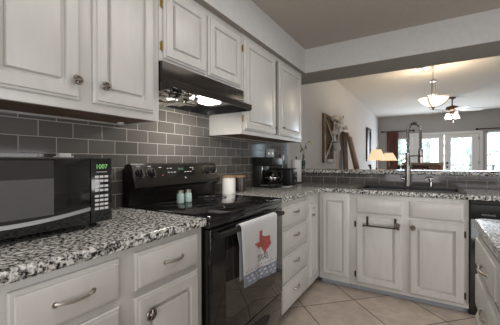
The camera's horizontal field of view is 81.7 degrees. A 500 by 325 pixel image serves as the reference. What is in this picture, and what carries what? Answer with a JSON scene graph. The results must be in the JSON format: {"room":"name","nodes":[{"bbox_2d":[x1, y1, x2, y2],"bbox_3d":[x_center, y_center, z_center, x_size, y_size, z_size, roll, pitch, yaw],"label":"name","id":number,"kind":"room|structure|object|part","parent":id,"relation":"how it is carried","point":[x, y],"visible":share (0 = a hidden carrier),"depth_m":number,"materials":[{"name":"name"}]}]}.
{"room":"kitchen","nodes":[
{"label":"kitchen","id":0,"kind":"room"},
{"bbox_2d":[0,80,378,207],"bbox_3d":[1.234,-0.260,4.956,0.128,2.800,13.150,0,0,31],"label":"wall","id":1,"kind":"structure","parent":0,"point":[179,136],"depth_m":2.07,"materials":[{"name":"paint"}]},
{"bbox_2d":[0,0,158,125],"bbox_3d":[-0.863,-0.571,1.059,0.352,0.750,1.115,0,0,31],"label":"upper cabinet","id":2,"kind":"object","parent":1,"relation":"attached to","point":[96,61],"visible":1,"depth_m":1.15,"materials":[{"name":"paint"}]},
{"bbox_3d":[-0.741,-0.572,0.993,0.022,0.665,0.305,0,0,31],"label":"door","id":3,"kind":"part","parent":2,"relation":"part of","materials":[{"name":"paint"}]},
{"bbox_3d":[-0.652,-0.312,1.094,0.031,0.039,0.039,0,0,31],"label":"knob","id":4,"kind":"part","parent":2,"relation":"part of","materials":[{"name":"grey metal"}]},
{"bbox_3d":[-0.594,-0.313,1.190,0.031,0.039,0.039,0,0,31],"label":"knob","id":5,"kind":"part","parent":2,"relation":"part of","materials":[{"name":"grey metal"}]},
{"bbox_3d":[-0.555,-0.574,1.298,0.022,0.665,0.303,0,0,31],"label":"door","id":6,"kind":"part","parent":2,"relation":"part of","materials":[{"name":"paint"}]},
{"bbox_2d":[158,0,240,89],"bbox_3d":[-0.384,-0.736,1.869,0.325,0.429,0.766,0,0,31],"label":"upper cabinet","id":7,"kind":"object","parent":1,"relation":"attached to","point":[191,37],"visible":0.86,"depth_m":1.70,"materials":[{"name":"paint"}]},
{"bbox_3d":[-0.355,-0.724,1.625,0.022,0.370,0.332,0,0,31],"label":"door","id":8,"kind":"part","parent":7,"relation":"part of","materials":[{"name":"paint"}]},
{"bbox_2d":[158,60,251,115],"bbox_3d":[-0.354,-0.420,1.853,0.394,0.200,0.764,0,0,31],"label":"range hood","id":9,"kind":"object","parent":7,"relation":"attached to","point":[180,88],"visible":0.68,"depth_m":1.70,"materials":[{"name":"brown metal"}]},
{"bbox_3d":[-0.163,-0.726,1.940,0.022,0.370,0.361,0,0,31],"label":"door","id":10,"kind":"part","parent":7,"relation":"part of","materials":[{"name":"paint"}]},
{"bbox_2d":[209,33,300,142],"bbox_3d":[0.139,-0.586,2.700,0.352,0.741,1.191,0,0,31],"label":"upper cabinet","id":11,"kind":"object","parent":1,"relation":"attached to","point":[272,87],"visible":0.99,"depth_m":2.40,"materials":[{"name":"paint"}]},
{"bbox_3d":[0.092,-0.582,2.358,0.022,0.673,0.508,0,0,31],"label":"door","id":12,"kind":"part","parent":11,"relation":"part of","materials":[{"name":"paint"}]},
{"bbox_3d":[0.239,-0.586,2.639,0.018,0.741,1.191,0,0,31],"label":"frame","id":13,"kind":"part","parent":11,"relation":"part of","materials":[{"name":"paint"}]},
{"bbox_3d":[0.404,-0.585,2.869,0.022,0.673,0.525,0,0,31],"label":"door","id":14,"kind":"part","parent":11,"relation":"part of","materials":[{"name":"paint"}]},
{"bbox_2d":[266,149,273,156],"bbox_3d":[0.220,-0.100,3.163,0.007,0.100,0.190,0,0,31],"label":"wall outlet","id":15,"kind":"object","parent":1,"relation":"attached to","point":[269,152],"visible":0.85,"depth_m":3.16,"materials":[{"name":"grey plastic"}]},
{"bbox_2d":[322,113,339,162],"bbox_3d":[1.431,-0.408,4.988,0.187,0.815,0.610,0,0,31],"label":"wooden panel","id":16,"kind":"object","parent":1,"relation":"attached to","point":[329,145],"visible":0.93,"depth_m":5.00,"materials":[{"name":"brown wood"}]},
{"bbox_3d":[1.375,-0.408,5.022,0.020,0.815,0.610,0,0,31],"label":"frame","id":17,"kind":"part","parent":16,"relation":"part of","materials":[{"name":"brown wood"}]},
{"bbox_2d":[331,141,339,150],"bbox_3d":[1.507,-0.286,5.077,0.151,0.180,0.108,0,0,31],"label":"jar","id":18,"kind":"object","parent":16,"relation":"on","point":[337,143],"depth_m":5.03,"materials":[{"name":"glass"}]},
{"bbox_2d":[331,114,347,140],"bbox_3d":[1.525,-0.531,5.026,0.358,0.611,0.299,0,0,-14],"label":"flower bouquet","id":19,"kind":"object","parent":18,"relation":"in","point":[337,123],"visible":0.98,"depth_m":4.98,"materials":[{"name":"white plant"}]},
{"bbox_2d":[366,127,370,160],"bbox_3d":[3.490,-0.523,8.499,0.043,0.960,0.670,0,0,31],"label":"picture frame","id":20,"kind":"object","parent":1,"relation":"attached to","point":[368,130],"visible":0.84,"depth_m":8.50,"materials":[{"name":"brown wood"}]},
{"bbox_2d":[368,131,369,156],"bbox_3d":[3.476,-0.523,8.507,0.009,0.780,0.490,0,0,31],"label":"print","id":21,"kind":"object","parent":20,"relation":"attached to","point":[368,131],"depth_m":8.52,"materials":[{"name":"grey paper"}]},
{"bbox_2d":[194,0,304,73],"bbox_3d":[-0.749,-1.076,1.258,0.355,0.256,4.578,0,0,31],"label":"soffit","id":22,"kind":"structure","parent":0,"point":[245,16],"depth_m":2.28,"materials":[{"name":"paint"}]},
{"bbox_2d":[251,0,499,49],"bbox_3d":[0.638,-1.253,0.416,3.600,0.100,4.590,0,0,31],"label":"ceiling","id":23,"kind":"structure","parent":0,"point":[311,23],"depth_m":2.37,"materials":[{"name":"paint"}]},
{"bbox_2d":[282,276,474,324],"bbox_3d":[3.825,1.172,3.384,6.050,0.060,13.150,0,0,31],"label":"floor","id":24,"kind":"structure","parent":0,"point":[322,302],"depth_m":2.26,"materials":[{"name":"tile"}]},
{"bbox_2d":[0,227,201,324],"bbox_3d":[-0.726,0.728,1.013,0.650,0.874,1.044,0,0,31],"label":"base cabinet","id":25,"kind":"object","parent":24,"relation":"on","point":[158,282],"visible":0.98,"depth_m":0.97,"materials":[{"name":"paint"}]},
{"bbox_3d":[-0.506,0.383,0.825,0.022,0.134,0.298,0,0,31],"label":"drawer","id":26,"kind":"part","parent":25,"relation":"part of","materials":[{"name":"paint"}]},
{"bbox_3d":[-0.487,0.383,0.816,0.033,0.017,0.121,0,0,31],"label":"handle","id":27,"kind":"part","parent":25,"relation":"part of","materials":[{"name":"silver metal"}]},
{"bbox_3d":[-0.505,0.767,0.826,0.022,0.587,0.298,0,0,31],"label":"door","id":28,"kind":"part","parent":25,"relation":"part of","materials":[{"name":"paint"}]},
{"bbox_2d":[0,207,205,285],"bbox_3d":[-0.738,0.270,1.007,0.620,0.038,1.067,0,0,31],"label":"countertop","id":29,"kind":"structure","parent":25,"relation":"on","point":[27,256],"depth_m":0.94,"materials":[{"name":"stone"}]},
{"bbox_2d":[0,157,111,239],"bbox_3d":[-0.845,0.116,1.023,0.368,0.270,0.535,0,0,31],"label":"microwave","id":30,"kind":"object","parent":29,"relation":"on","point":[38,194],"visible":1,"depth_m":0.97,"materials":[{"name":"black plastic"}]},
{"bbox_2d":[53,153,72,156],"bbox_3d":[-0.845,-0.031,1.312,0.035,0.022,0.080,0,0,31],"label":"clip","id":31,"kind":"object","parent":30,"relation":"on","point":[57,154],"visible":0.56,"depth_m":1.30,"materials":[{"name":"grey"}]},
{"bbox_3d":[-0.585,0.105,1.127,0.028,0.247,0.086,0,0,31],"label":"control panel","id":32,"kind":"part","parent":30,"relation":"part of","materials":[{"name":"black plastic"}]},
{"bbox_3d":[-0.354,0.539,1.029,0.031,0.045,0.045,0,0,31],"label":"knob","id":33,"kind":"part","parent":25,"relation":"part of","materials":[{"name":"grey metal"}]},
{"bbox_3d":[-0.314,0.381,1.139,0.022,0.134,0.322,0,0,31],"label":"drawer","id":34,"kind":"part","parent":25,"relation":"part of","materials":[{"name":"paint"}]},
{"bbox_3d":[-0.313,0.765,1.141,0.022,0.587,0.322,0,0,31],"label":"door","id":35,"kind":"part","parent":25,"relation":"part of","materials":[{"name":"paint"}]},
{"bbox_3d":[-0.291,0.381,1.137,0.032,0.017,0.109,0,0,31],"label":"handle","id":36,"kind":"part","parent":25,"relation":"part of","materials":[{"name":"silver metal"}]},
{"bbox_2d":[123,163,284,324],"bbox_3d":[-0.224,0.582,1.774,0.675,1.156,0.765,0,0,31],"label":"range","id":37,"kind":"object","parent":24,"relation":"on","point":[225,300],"visible":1,"depth_m":1.61,"materials":[{"name":"black metal"}]},
{"bbox_3d":[-0.607,0.059,1.613,0.044,0.049,0.048,0,0,31],"label":"knob","id":38,"kind":"part","parent":37,"relation":"part of","materials":[{"name":"black plastic"}]},
{"bbox_3d":[-0.565,0.059,1.683,0.044,0.049,0.048,0,0,31],"label":"knob","id":39,"kind":"part","parent":37,"relation":"part of","materials":[{"name":"black plastic"}]},
{"bbox_2d":[177,190,183,203],"bbox_3d":[-0.411,0.202,1.708,0.043,0.076,0.043,0,0,31],"label":"jar","id":40,"kind":"object","parent":37,"relation":"on","point":[180,193],"visible":1,"depth_m":1.69,"materials":[{"name":"teal glass"}]},
{"bbox_2d":[184,189,191,201],"bbox_3d":[-0.376,0.202,1.758,0.043,0.076,0.043,0,0,31],"label":"jar","id":41,"kind":"object","parent":37,"relation":"on","point":[187,196],"visible":1,"depth_m":1.74,"materials":[{"name":"green glass"}]},
{"bbox_2d":[123,193,281,221],"bbox_3d":[-0.246,0.254,1.785,0.625,0.026,0.765,0,0,31],"label":"cooktop","id":42,"kind":"object","parent":37,"relation":"in","point":[215,207],"depth_m":1.63,"materials":[{"name":"black glass"}]},
{"bbox_3d":[-0.239,0.241,1.553,0.210,0.001,0.210,0,0,31],"label":"burner","id":43,"kind":"part","parent":37,"relation":"part of","materials":[{"name":"grey glass"}]},
{"bbox_3d":[-0.309,0.056,2.101,0.044,0.049,0.048,0,0,31],"label":"knob","id":44,"kind":"part","parent":37,"relation":"part of","materials":[{"name":"black plastic"}]},
{"bbox_3d":[-0.274,0.056,2.159,0.044,0.049,0.048,0,0,31],"label":"knob","id":45,"kind":"part","parent":37,"relation":"part of","materials":[{"name":"black plastic"}]},
{"bbox_3d":[-0.001,0.283,1.635,0.040,0.031,0.761,0,0,31],"label":"trim rail","id":46,"kind":"part","parent":37,"relation":"part of","materials":[{"name":"black metal"}]},
{"bbox_3d":[0.002,0.586,1.636,0.044,0.564,0.757,0,0,31],"label":"oven door","id":47,"kind":"part","parent":37,"relation":"part of","materials":[{"name":"black glass"}]},
{"bbox_3d":[0.027,0.327,1.585,0.051,0.027,0.670,0,0,31],"label":"handle","id":48,"kind":"part","parent":37,"relation":"part of","materials":[{"name":"black plastic"}]},
{"bbox_2d":[236,212,276,287],"bbox_3d":[0.049,0.477,1.592,0.048,0.349,0.393,0,0,31],"label":"dish towel","id":49,"kind":"object","parent":37,"relation":"hanging from","point":[257,237],"visible":1,"depth_m":1.55,"materials":[{"name":"grey fabric"}]},
{"bbox_2d":[255,230,270,252],"bbox_3d":[0.071,0.441,1.597,0.008,0.138,0.181,0,0,33],"label":"print","id":50,"kind":"object","parent":49,"relation":"on","point":[262,237],"depth_m":1.60},
{"bbox_3d":[0.001,0.987,1.639,0.040,0.222,0.757,0,0,31],"label":"drawer","id":51,"kind":"part","parent":37,"relation":"part of","materials":[{"name":"black ceramic"}]},
{"bbox_2d":[281,196,307,314],"bbox_3d":[0.105,0.719,2.377,0.648,0.874,0.580,0,0,31],"label":"base cabinet","id":52,"kind":"object","parent":24,"relation":"on","point":[294,220],"visible":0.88,"depth_m":2.18,"materials":[{"name":"paint"}]},
{"bbox_3d":[0.347,0.966,2.223,0.022,0.185,0.521,0,0,31],"label":"drawer","id":53,"kind":"part","parent":52,"relation":"part of","materials":[{"name":"paint"}]},
{"bbox_3d":[0.347,0.760,2.221,0.022,0.173,0.521,0,0,31],"label":"drawer","id":54,"kind":"part","parent":52,"relation":"part of","materials":[{"name":"paint"}]},
{"bbox_3d":[0.346,0.565,2.221,0.022,0.153,0.521,0,0,31],"label":"drawer","id":55,"kind":"part","parent":52,"relation":"part of","materials":[{"name":"paint"}]},
{"bbox_3d":[0.346,0.390,2.220,0.022,0.147,0.521,0,0,31],"label":"drawer","id":56,"kind":"part","parent":52,"relation":"part of","materials":[{"name":"paint"}]},
{"bbox_2d":[307,193,318,287],"bbox_3d":[0.341,0.716,2.762,0.650,0.874,0.318,0,0,31],"label":"base cabinet","id":57,"kind":"object","parent":24,"relation":"on","point":[313,200],"visible":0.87,"depth_m":2.55,"materials":[{"name":"paint"}]},
{"bbox_3d":[0.567,0.681,2.582,0.022,0.646,0.180,0,0,31],"label":"door","id":58,"kind":"part","parent":57,"relation":"part of","materials":[{"name":"paint"}]},
{"bbox_2d":[319,192,351,286],"bbox_3d":[0.930,0.714,2.926,0.280,0.874,0.622,0,0,31],"label":"base cabinet","id":59,"kind":"object","parent":24,"relation":"on","point":[334,208],"visible":0.84,"depth_m":2.66,"materials":[{"name":"paint"}]},
{"bbox_3d":[0.782,0.676,2.665,0.231,0.725,0.022,0,0,31],"label":"door","id":60,"kind":"part","parent":59,"relation":"part of","materials":[{"name":"paint"}]},
{"bbox_2d":[342,132,359,168],"bbox_3d":[2.135,0.259,5.751,0.528,1.749,0.300,0,0,31],"label":"leaning boards","id":61,"kind":"object","parent":24,"relation":"on","point":[346,137],"visible":0.5,"depth_m":5.81,"materials":[{"name":"brown wood"}]},
{"bbox_2d":[350,193,468,311],"bbox_3d":[1.410,0.714,2.617,0.858,0.874,0.650,0,0,31],"label":"base cabinet","id":62,"kind":"object","parent":24,"relation":"on","point":[426,260],"visible":0.98,"depth_m":2.33,"materials":[{"name":"paint"}]},
{"bbox_2d":[217,182,499,202],"bbox_3d":[1.093,0.259,2.306,2.392,0.038,1.510,0,0,31],"label":"countertop","id":63,"kind":"structure","parent":62,"relation":"on","point":[300,190],"depth_m":2.40,"materials":[{"name":"stone"}]},
{"bbox_2d":[222,175,235,193],"bbox_3d":[-0.165,0.172,2.260,0.104,0.142,0.104,0,0,31],"label":"canister","id":64,"kind":"object","parent":63,"relation":"on","point":[228,181],"visible":0.95,"depth_m":2.21,"materials":[{"name":"white ceramic"}]},
{"bbox_3d":[-0.165,0.111,2.259,0.104,0.018,0.104,0,0,31],"label":"lid","id":65,"kind":"part","parent":64,"relation":"part of","materials":[{"name":"brown wood"}]},
{"bbox_2d":[235,175,245,191],"bbox_3d":[-0.089,0.174,2.451,0.102,0.136,0.102,0,0,31],"label":"canister","id":66,"kind":"object","parent":63,"relation":"on","point":[240,179],"visible":0.8,"depth_m":2.41,"materials":[{"name":"grey ceramic"}]},
{"bbox_2d":[253,157,282,187],"bbox_3d":[0.177,0.095,2.833,0.235,0.290,0.207,0,0,31],"label":"coffee maker","id":67,"kind":"object","parent":63,"relation":"on","point":[264,177],"visible":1,"depth_m":2.77,"materials":[{"name":"black plastic"}]},
{"bbox_2d":[274,168,296,185],"bbox_3d":[0.385,0.148,3.064,0.240,0.179,0.160,0,0,31],"label":"toaster","id":68,"kind":"object","parent":63,"relation":"on","point":[289,178],"visible":0.84,"depth_m":2.99,"materials":[{"name":"black plastic"}]},
{"bbox_2d":[291,156,302,182],"bbox_3d":[0.536,0.082,3.340,0.140,0.308,0.140,0,0,31],"label":"paper towel holder","id":69,"kind":"object","parent":63,"relation":"on","point":[297,164],"visible":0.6,"depth_m":3.29,"materials":[{"name":"white paper"}]},
{"bbox_2d":[399,122,423,185],"bbox_3d":[1.551,-0.076,2.772,0.079,0.625,0.216,0,0,-42],"label":"faucet","id":70,"kind":"object","parent":63,"relation":"on","point":[420,155],"visible":0.98,"depth_m":2.78,"materials":[{"name":"silver metal"}]},
{"bbox_2d":[357,185,466,193],"bbox_3d":[1.408,0.334,2.571,0.800,0.212,0.408,0,0,31],"label":"sink","id":71,"kind":"object","parent":63,"relation":"in","point":[369,187],"visible":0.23,"depth_m":2.59,"materials":[{"name":"black"}]},
{"bbox_2d":[425,177,432,186],"bbox_3d":[1.675,0.187,2.702,0.076,0.098,0.044,0,0,-19],"label":"soap dispenser","id":72,"kind":"object","parent":63,"relation":"on","point":[429,178],"visible":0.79,"depth_m":2.70,"materials":[{"name":"silver metal"}]},
{"bbox_3d":[1.096,0.377,2.472,0.361,0.128,0.022,0,0,31],"label":"false drawer","id":73,"kind":"part","parent":62,"relation":"part of","materials":[{"name":"paint"}]},
{"bbox_3d":[1.097,0.766,2.474,0.361,0.585,0.022,0,0,31],"label":"door","id":74,"kind":"part","parent":62,"relation":"part of","materials":[{"name":"paint"}]},
{"bbox_2d":[363,216,398,229],"bbox_3d":[1.098,0.511,2.431,0.279,0.087,0.048,0,0,31],"label":"towel bar","id":75,"kind":"object","parent":62,"relation":"attached to","point":[367,217],"visible":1,"depth_m":2.42,"materials":[{"name":"black metal"}]},
{"bbox_3d":[1.091,0.542,2.419,0.279,0.020,0.020,0,0,31],"label":"rail","id":76,"kind":"part","parent":75,"relation":"part of","materials":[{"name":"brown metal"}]},
{"bbox_3d":[1.448,0.379,2.257,0.360,0.137,0.022,0,0,31],"label":"false drawer","id":77,"kind":"part","parent":62,"relation":"part of","materials":[{"name":"paint"}]},
{"bbox_3d":[1.449,0.767,2.259,0.360,0.596,0.022,0,0,31],"label":"door","id":78,"kind":"part","parent":62,"relation":"part of","materials":[{"name":"paint"}]},
{"bbox_2d":[398,165,428,169],"bbox_3d":[2.544,0.589,4.500,0.420,1.103,0.495,0,0,31],"label":"dining chair","id":79,"kind":"object","parent":24,"relation":"on","point":[399,166],"visible":0.12,"depth_m":4.27,"materials":[{"name":"black paint"}]},
{"bbox_2d":[401,162,442,169],"bbox_3d":[3.162,0.566,5.326,0.635,1.135,0.520,0,0,31],"label":"upholstered chair","id":80,"kind":"object","parent":24,"relation":"on","point":[432,165],"visible":0.23,"depth_m":5.06,"materials":[{"name":"beige"}]},
{"bbox_3d":[3.042,0.285,5.128,0.563,0.499,0.050,0,0,31],"label":"backrest","id":81,"kind":"part","parent":80,"relation":"part of","materials":[{"name":"brown leather"}]},
{"bbox_2d":[469,200,499,314],"bbox_3d":[2.038,0.716,2.239,0.600,0.872,0.623,0,0,31],"label":"dishwasher","id":82,"kind":"object","parent":24,"relation":"on","point":[478,209],"visible":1,"depth_m":2.12,"materials":[{"name":"black plastic"}]},
{"bbox_3d":[1.886,0.734,1.991,0.594,0.644,0.028,0,0,31],"label":"door","id":83,"kind":"part","parent":82,"relation":"part of","materials":[{"name":"black ceramic"}]},
{"bbox_3d":[1.884,0.356,1.986,0.594,0.104,0.034,0,0,31],"label":"control panel","id":84,"kind":"part","parent":82,"relation":"part of","materials":[{"name":"black plastic"}]},
{"bbox_2d":[475,234,499,324],"bbox_3d":[0.930,0.725,0.604,0.656,0.874,1.192,0,0,31],"label":"base cabinet","id":85,"kind":"object","parent":24,"relation":"on","point":[487,280],"visible":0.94,"depth_m":0.98,"materials":[{"name":"paint"}]},
{"bbox_3d":[0.841,0.709,1.028,0.022,0.185,0.413,0,0,31],"label":"drawer","id":86,"kind":"part","parent":85,"relation":"part of","materials":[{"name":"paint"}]},
{"bbox_3d":[0.810,0.536,1.011,0.028,0.017,0.125,0,0,31],"label":"handle","id":87,"kind":"part","parent":85,"relation":"part of","materials":[{"name":"silver metal"}]},
{"bbox_3d":[0.809,0.377,1.010,0.028,0.017,0.125,0,0,31],"label":"handle","id":88,"kind":"part","parent":85,"relation":"part of","materials":[{"name":"silver metal"}]},
{"bbox_2d":[473,219,499,261],"bbox_3d":[0.959,0.268,0.571,0.692,0.038,1.272,0,0,31],"label":"countertop","id":89,"kind":"structure","parent":85,"relation":"on","point":[488,229],"depth_m":1.04,"materials":[{"name":"stone"}]},
{"bbox_3d":[0.841,0.523,1.027,0.022,0.147,0.413,0,0,31],"label":"drawer","id":90,"kind":"part","parent":85,"relation":"part of","materials":[{"name":"paint"}]},
{"bbox_3d":[0.605,0.366,0.641,0.022,0.129,0.400,0,0,31],"label":"drawer","id":91,"kind":"part","parent":85,"relation":"part of","materials":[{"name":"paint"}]},
{"bbox_3d":[2.631,0.752,6.014,0.400,0.760,0.400,0,0,31],"label":"side table","id":92,"kind":"object","parent":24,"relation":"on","visible":0},
{"bbox_2d":[367,147,385,168],"bbox_3d":[2.629,0.028,6.011,0.366,0.686,0.368,0,0,31],"label":"table lamp","id":93,"kind":"object","parent":92,"relation":"on","point":[376,154],"visible":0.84,"depth_m":5.91,"materials":[{"name":"beige fabric"}]},
{"bbox_3d":[2.628,-0.157,6.010,0.366,0.222,0.368,0,0,31],"label":"lamp shade","id":94,"kind":"part","parent":93,"relation":"part of","materials":[{"name":"beige fabric"}]},
{"bbox_3d":[3.285,0.747,6.846,0.400,0.760,0.400,0,0,31],"label":"side table","id":95,"kind":"object","parent":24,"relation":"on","visible":0},
{"bbox_2d":[380,151,397,169],"bbox_3d":[3.283,0.046,6.842,0.366,0.638,0.368,0,0,31],"label":"table lamp","id":96,"kind":"object","parent":95,"relation":"on","point":[388,156],"visible":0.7,"depth_m":6.73,"materials":[{"name":"beige fabric"}]},
{"bbox_3d":[3.282,-0.136,6.841,0.366,0.180,0.368,0,0,31],"label":"lamp shade","id":97,"kind":"part","parent":96,"relation":"part of","materials":[{"name":"beige fabric"}]},
{"bbox_2d":[301,173,499,189],"bbox_3d":[1.531,0.635,3.013,2.420,1.029,0.148,0,0,31],"label":"wall","id":98,"kind":"structure","parent":0,"point":[445,181],"depth_m":2.91,"materials":[{"name":"tile"}]},
{"bbox_2d":[302,169,499,175],"bbox_3d":[1.581,0.100,3.055,2.459,0.040,0.338,0,0,31],"label":"bar","id":99,"kind":"object","parent":98,"relation":"on","point":[351,171],"visible":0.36,"depth_m":2.90,"materials":[{"name":"stone"}]},
{"bbox_2d":[299,141,312,168],"bbox_3d":[0.691,-0.094,3.585,0.179,0.346,0.060,0,0,31],"label":"bud vase","id":100,"kind":"object","parent":99,"relation":"on","point":[310,142],"visible":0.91,"depth_m":3.60,"materials":[{"name":"green glass"}]},
{"bbox_2d":[301,8,499,84],"bbox_3d":[1.939,-1.305,2.547,3.600,0.688,0.427,0,0,31],"label":"header beam","id":101,"kind":"structure","parent":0,"point":[477,35],"depth_m":2.67,"materials":[{"name":"paint"}]},
{"bbox_2d":[336,56,499,117],"bbox_3d":[4.998,-1.628,5.640,5.600,0.100,8.045,0,0,31],"label":"ceiling","id":102,"kind":"structure","parent":0,"point":[475,83],"depth_m":6.15,"materials":[{"name":"paint"}]},
{"bbox_2d":[416,65,448,109],"bbox_3d":[2.956,-1.205,4.690,0.464,0.724,0.424,0,0,31],"label":"pendant light","id":103,"kind":"object","parent":102,"relation":"hanging from","point":[433,100],"visible":0.98,"depth_m":4.63,"materials":[{"name":"beige glass"}]},
{"bbox_3d":[2.965,-0.973,4.686,0.424,0.130,0.424,0,0,31],"label":"lamp shade","id":104,"kind":"part","parent":103,"relation":"part of","materials":[{"name":"beige glass"}]},
{"bbox_2d":[425,97,483,118],"bbox_3d":[4.964,-1.277,7.061,1.191,0.614,1.198,0,0,31],"label":"ceiling fan","id":105,"kind":"object","parent":102,"relation":"hanging from","point":[452,109],"visible":0.99,"depth_m":6.97,"materials":[{"name":"brown metal"}]},
{"bbox_3d":[4.895,-1.268,6.664,0.152,0.051,0.450,0,0,5],"label":"blade","id":106,"kind":"part","parent":105,"relation":"part of","materials":[{"name":"white wood"}]},
{"bbox_3d":[5.294,-1.270,6.900,0.450,0.051,0.152,0,0,23],"label":"blade","id":107,"kind":"part","parent":105,"relation":"part of","materials":[{"name":"white wood"}]},
{"bbox_2d":[379,109,499,170],"bbox_3d":[7.034,-0.295,9.072,5.500,2.800,0.120,0,0,31],"label":"wall","id":108,"kind":"structure","parent":0,"point":[468,121],"depth_m":9.49,"materials":[{"name":"paint"}]},
{"bbox_2d":[413,135,443,169],"bbox_3d":[5.966,0.092,9.702,0.890,2.005,0.053,0,0,31],"label":"door","id":109,"kind":"structure","parent":108,"relation":"in","point":[416,143],"depth_m":9.64,"materials":[{"name":"white"}]},
{"bbox_2d":[410,130,482,170],"bbox_3d":[6.327,0.055,9.421,1.980,2.100,0.025,0,0,31],"label":"trim","id":110,"kind":"structure","parent":108,"relation":"attached to","point":[480,132],"depth_m":9.08,"materials":[{"name":"white wood"}]},
{"bbox_2d":[445,133,478,170],"bbox_3d":[6.731,0.093,9.199,0.890,2.005,0.115,0,0,31],"label":"door","id":111,"kind":"structure","parent":108,"relation":"in","point":[475,136],"depth_m":9.12,"materials":[{"name":"white wood"}]},
{"bbox_2d":[486,130,499,170],"bbox_3d":[7.500,-0.215,8.742,0.680,1.500,0.160,0,0,31],"label":"window","id":112,"kind":"structure","parent":108,"relation":"in","point":[487,132],"depth_m":8.85,"materials":[{"name":"white wood"}]},
{"bbox_3d":[5.144,-1.085,10.083,1.047,0.070,0.115,0,0,31],"label":"curtain rod","id":113,"kind":"object","parent":108,"relation":"attached to","visible":0},
{"bbox_2d":[387,132,397,169],"bbox_3d":[5.000,0.011,10.154,0.360,2.148,0.063,0,0,31],"label":"curtain","id":114,"kind":"object","parent":113,"relation":"hanging from","point":[392,137],"visible":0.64,"depth_m":10.14,"materials":[{"name":"brown fabric"}]},
{"label":"outside","id":115,"kind":"structure","parent":0,"visible":0},
{"bbox_3d":[15.150,1.225,20.929,25.000,0.100,28.500,0,0,31],"label":"ground","id":116,"kind":"structure","parent":115,"visible":0},
{"bbox_2d":[398,140,423,165],"bbox_3d":[8.002,-1.446,15.635,2.695,5.346,2.709,0,0,31],"label":"tree","id":117,"kind":"object","parent":116,"relation":"on","point":[400,152],"visible":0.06,"depth_m":15.46,"materials":[{"name":"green plant"}]},
{"bbox_2d":[403,138,462,161],"bbox_3d":[11.799,-2.099,19.100,3.873,6.594,3.796,0,0,12],"label":"tree","id":118,"kind":"object","parent":116,"relation":"on","point":[428,149],"visible":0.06,"depth_m":19.07,"materials":[{"name":"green plant"}]},
{"bbox_2d":[398,164,499,170],"bbox_3d":[7.917,0.660,11.574,8.460,1.160,0.100,0,0,31],"label":"porch railing","id":119,"kind":"object","parent":116,"relation":"on","point":[398,164],"visible":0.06,"depth_m":11.19,"materials":[{"name":"white wood"}]},
{"bbox_3d":[7.915,0.100,11.572,8.460,0.039,0.100,0,0,31],"label":"rail","id":120,"kind":"part","parent":119,"relation":"part of","materials":[{"name":"white wood"}]},
{"bbox_2d":[434,133,499,170],"bbox_3d":[10.561,-1.591,13.679,3.157,5.641,3.053,0,0,31],"label":"tree","id":121,"kind":"object","parent":116,"relation":"on","point":[468,151],"visible":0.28,"depth_m":13.77,"materials":[{"name":"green plant"}]}
]}

